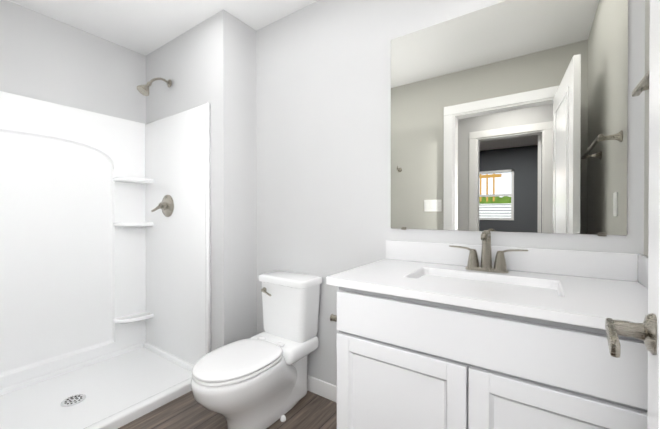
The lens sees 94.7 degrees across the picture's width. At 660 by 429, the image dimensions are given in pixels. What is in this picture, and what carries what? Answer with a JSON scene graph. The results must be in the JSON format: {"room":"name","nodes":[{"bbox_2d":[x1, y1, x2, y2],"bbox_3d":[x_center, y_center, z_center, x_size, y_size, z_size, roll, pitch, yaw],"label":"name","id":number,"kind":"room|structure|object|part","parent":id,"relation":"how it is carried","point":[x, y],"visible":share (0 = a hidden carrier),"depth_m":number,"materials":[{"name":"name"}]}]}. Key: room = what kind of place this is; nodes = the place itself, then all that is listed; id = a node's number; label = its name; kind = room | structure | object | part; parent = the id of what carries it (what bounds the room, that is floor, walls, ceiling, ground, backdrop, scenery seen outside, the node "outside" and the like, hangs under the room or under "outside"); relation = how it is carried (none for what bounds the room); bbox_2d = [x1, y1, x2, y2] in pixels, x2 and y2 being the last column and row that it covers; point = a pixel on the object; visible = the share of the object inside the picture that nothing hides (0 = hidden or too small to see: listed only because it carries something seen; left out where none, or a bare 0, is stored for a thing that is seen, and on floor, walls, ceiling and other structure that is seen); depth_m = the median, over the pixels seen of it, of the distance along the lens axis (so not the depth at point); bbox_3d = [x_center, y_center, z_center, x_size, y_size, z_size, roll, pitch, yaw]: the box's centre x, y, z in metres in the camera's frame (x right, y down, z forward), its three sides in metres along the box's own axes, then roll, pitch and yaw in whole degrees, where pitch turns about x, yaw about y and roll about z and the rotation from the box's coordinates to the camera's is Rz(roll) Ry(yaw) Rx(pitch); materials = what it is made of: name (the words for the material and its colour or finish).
{"room":"bathroom","nodes":[
{"label":"bathroom","id":0,"kind":"room"},
{"bbox_2d":[0,0,145,123],"bbox_3d":[-1.966,-0.104,2.028,0.120,2.440,1.340,0,0,34],"label":"wall","id":1,"kind":"structure","parent":0,"point":[46,58],"depth_m":2.11,"materials":[{"name":"paint"}]},
{"bbox_2d":[8,0,317,55],"bbox_3d":[-1.573,-1.359,-0.970,4.600,0.100,6.800,0,0,34],"label":"ceiling","id":2,"kind":"structure","parent":0,"point":[145,27],"depth_m":2.01,"materials":[{"name":"paint"}]},
{"bbox_2d":[146,9,256,350],"bbox_3d":[-1.050,-0.106,2.456,1.150,2.440,0.400,0,0,34],"label":"wall","id":3,"kind":"structure","parent":0,"point":[211,60],"depth_m":2.07,"materials":[{"name":"paint"}]},
{"bbox_2d":[118,390,336,428],"bbox_3d":[-1.573,1.181,-0.957,4.600,0.100,6.800,0,0,34],"label":"floor","id":4,"kind":"structure","parent":0,"point":[310,410],"depth_m":1.67,"materials":[{"name":"brown wood"}]},
{"bbox_2d":[0,78,210,428],"bbox_3d":[-1.510,0.072,1.790,0.898,2.170,1.216,0,0,34],"label":"shower","id":5,"kind":"object","parent":4,"relation":"on","point":[105,271],"visible":0.94,"depth_m":2.11,"materials":[{"name":"plastic"}]},
{"bbox_3d":[-1.873,0.160,2.026,0.034,1.808,1.196,0,0,34],"label":"panel","id":6,"kind":"part","parent":5,"relation":"part of","materials":[{"name":"plastic"}]},
{"bbox_3d":[-1.175,0.156,2.281,0.898,1.802,0.028,0,0,34],"label":"panel","id":7,"kind":"part","parent":5,"relation":"part of","materials":[{"name":"plastic"}]},
{"bbox_2d":[191,270,321,428],"bbox_3d":[-0.396,0.746,1.655,0.382,0.743,0.730,0,0,34],"label":"toilet","id":8,"kind":"object","parent":4,"relation":"on","point":[259,381],"visible":1,"depth_m":1.63,"materials":[{"name":"ceramic"}]},
{"bbox_3d":[-0.470,0.751,1.546,0.344,0.017,0.448,0,0,34],"label":"seat","id":9,"kind":"part","parent":8,"relation":"part of","materials":[{"name":"plastic"}]},
{"bbox_3d":[-0.464,0.729,1.555,0.344,0.021,0.471,0,0,34],"label":"lid","id":10,"kind":"part","parent":8,"relation":"part of","materials":[{"name":"plastic"}]},
{"bbox_3d":[-0.384,0.466,1.839,0.093,0.041,0.029,0,0,34],"label":"flush lever","id":11,"kind":"part","parent":8,"relation":"part of","materials":[{"name":"silver metal"}]},
{"bbox_3d":[-0.247,0.395,1.871,0.382,0.043,0.202,0,0,34],"label":"tank lid","id":12,"kind":"part","parent":8,"relation":"part of","materials":[{"name":"ceramic"}]},
{"bbox_3d":[-0.246,0.574,1.873,0.360,0.314,0.184,0,0,34],"label":"tank","id":13,"kind":"part","parent":8,"relation":"part of","materials":[{"name":"ceramic"}]},
{"bbox_2d":[326,230,647,428],"bbox_3d":[0.526,0.593,1.135,1.028,1.054,0.570,0,0,34],"label":"bathroom vanity","id":14,"kind":"object","parent":4,"relation":"on","point":[484,335],"visible":1,"depth_m":0.94,"materials":[{"name":"paint"}]},
{"bbox_3d":[0.219,0.724,1.038,0.458,0.543,0.019,0,0,34],"label":"door","id":15,"kind":"part","parent":14,"relation":"part of","materials":[{"name":"paint"}]},
{"bbox_2d":[326,259,647,329],"bbox_3d":[0.547,0.303,1.118,0.976,0.129,0.570,0,0,34],"label":"countertop","id":16,"kind":"structure","parent":14,"relation":"on","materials":[{"name":"stone"}]},
{"bbox_2d":[449,230,527,272],"bbox_3d":[0.645,0.152,1.262,0.297,0.172,0.109,0,0,34],"label":"faucet","id":17,"kind":"object","parent":16,"relation":"on","point":[500,266],"depth_m":1.27,"materials":[{"name":"silver metal"}]},
{"bbox_3d":[0.411,0.367,0.905,0.923,0.149,0.019,0,0,34],"label":"drawer","id":18,"kind":"part","parent":14,"relation":"part of","materials":[{"name":"paint"}]},
{"bbox_3d":[0.603,0.726,0.776,0.458,0.543,0.019,0,0,34],"label":"door","id":19,"kind":"part","parent":14,"relation":"part of","materials":[{"name":"paint"}]},
{"bbox_2d":[256,0,644,385],"bbox_3d":[0.375,-0.102,1.654,2.110,2.440,0.120,0,0,34],"label":"wall","id":20,"kind":"structure","parent":0,"point":[323,139],"depth_m":1.80,"materials":[{"name":"paint"}]},
{"bbox_2d":[308,375,336,402],"bbox_3d":[-0.105,1.069,1.906,1.040,0.095,0.015,0,0,34],"label":"baseboard","id":21,"kind":"structure","parent":20,"relation":"attached to","point":[324,389],"depth_m":1.84,"materials":[{"name":"paint"}]},
{"bbox_2d":[391,0,627,235],"bbox_3d":[0.698,-0.420,1.354,0.910,1.001,0.008,0,0,34],"label":"mirror","id":22,"kind":"object","parent":20,"relation":"attached to","point":[509,116],"visible":1,"depth_m":1.29,"materials":[{"name":"silver mirror"}]},
{"bbox_2d":[386,240,647,288],"bbox_3d":[0.582,0.188,1.168,0.976,0.100,0.448,0,0,34],"label":"backsplash","id":23,"kind":"structure","parent":20,"relation":"attached to","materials":[{"name":"stone"}]},
{"bbox_2d":[644,0,649,255],"bbox_3d":[0.707,-0.096,0.374,0.120,2.440,1.620,0,0,34],"label":"wall","id":24,"kind":"structure","parent":0,"point":[646,142],"depth_m":1.05,"materials":[{"name":"beige paint"}]},
{"bbox_2d":[632,71,648,96],"bbox_3d":[0.723,-0.347,0.581,0.088,0.054,0.670,0,0,34],"label":"towel rail","id":25,"kind":"object","parent":24,"relation":"attached to","point":[641,86],"visible":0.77,"depth_m":0.81,"materials":[{"name":"silver metal"}]},
{"bbox_3d":[-0.231,-1.119,0.101,0.813,0.390,0.120,0,0,34],"label":"wall","id":26,"kind":"structure","parent":0,"visible":0},
{"bbox_2d":[647,0,659,428],"bbox_3d":[0.353,0.103,0.249,0.047,2.020,0.772,0,0,39],"label":"door leaf","id":27,"kind":"structure","parent":26,"relation":"in","point":[653,418],"depth_m":0.51,"materials":[{"name":"paint"}]},
{"bbox_2d":[605,313,656,357],"bbox_3d":[0.532,0.199,0.468,0.159,0.066,0.133,0,0,39],"label":"door handle","id":28,"kind":"object","parent":27,"relation":"attached to","point":[645,331],"depth_m":0.50,"materials":[{"name":"silver metal"}]}
]}

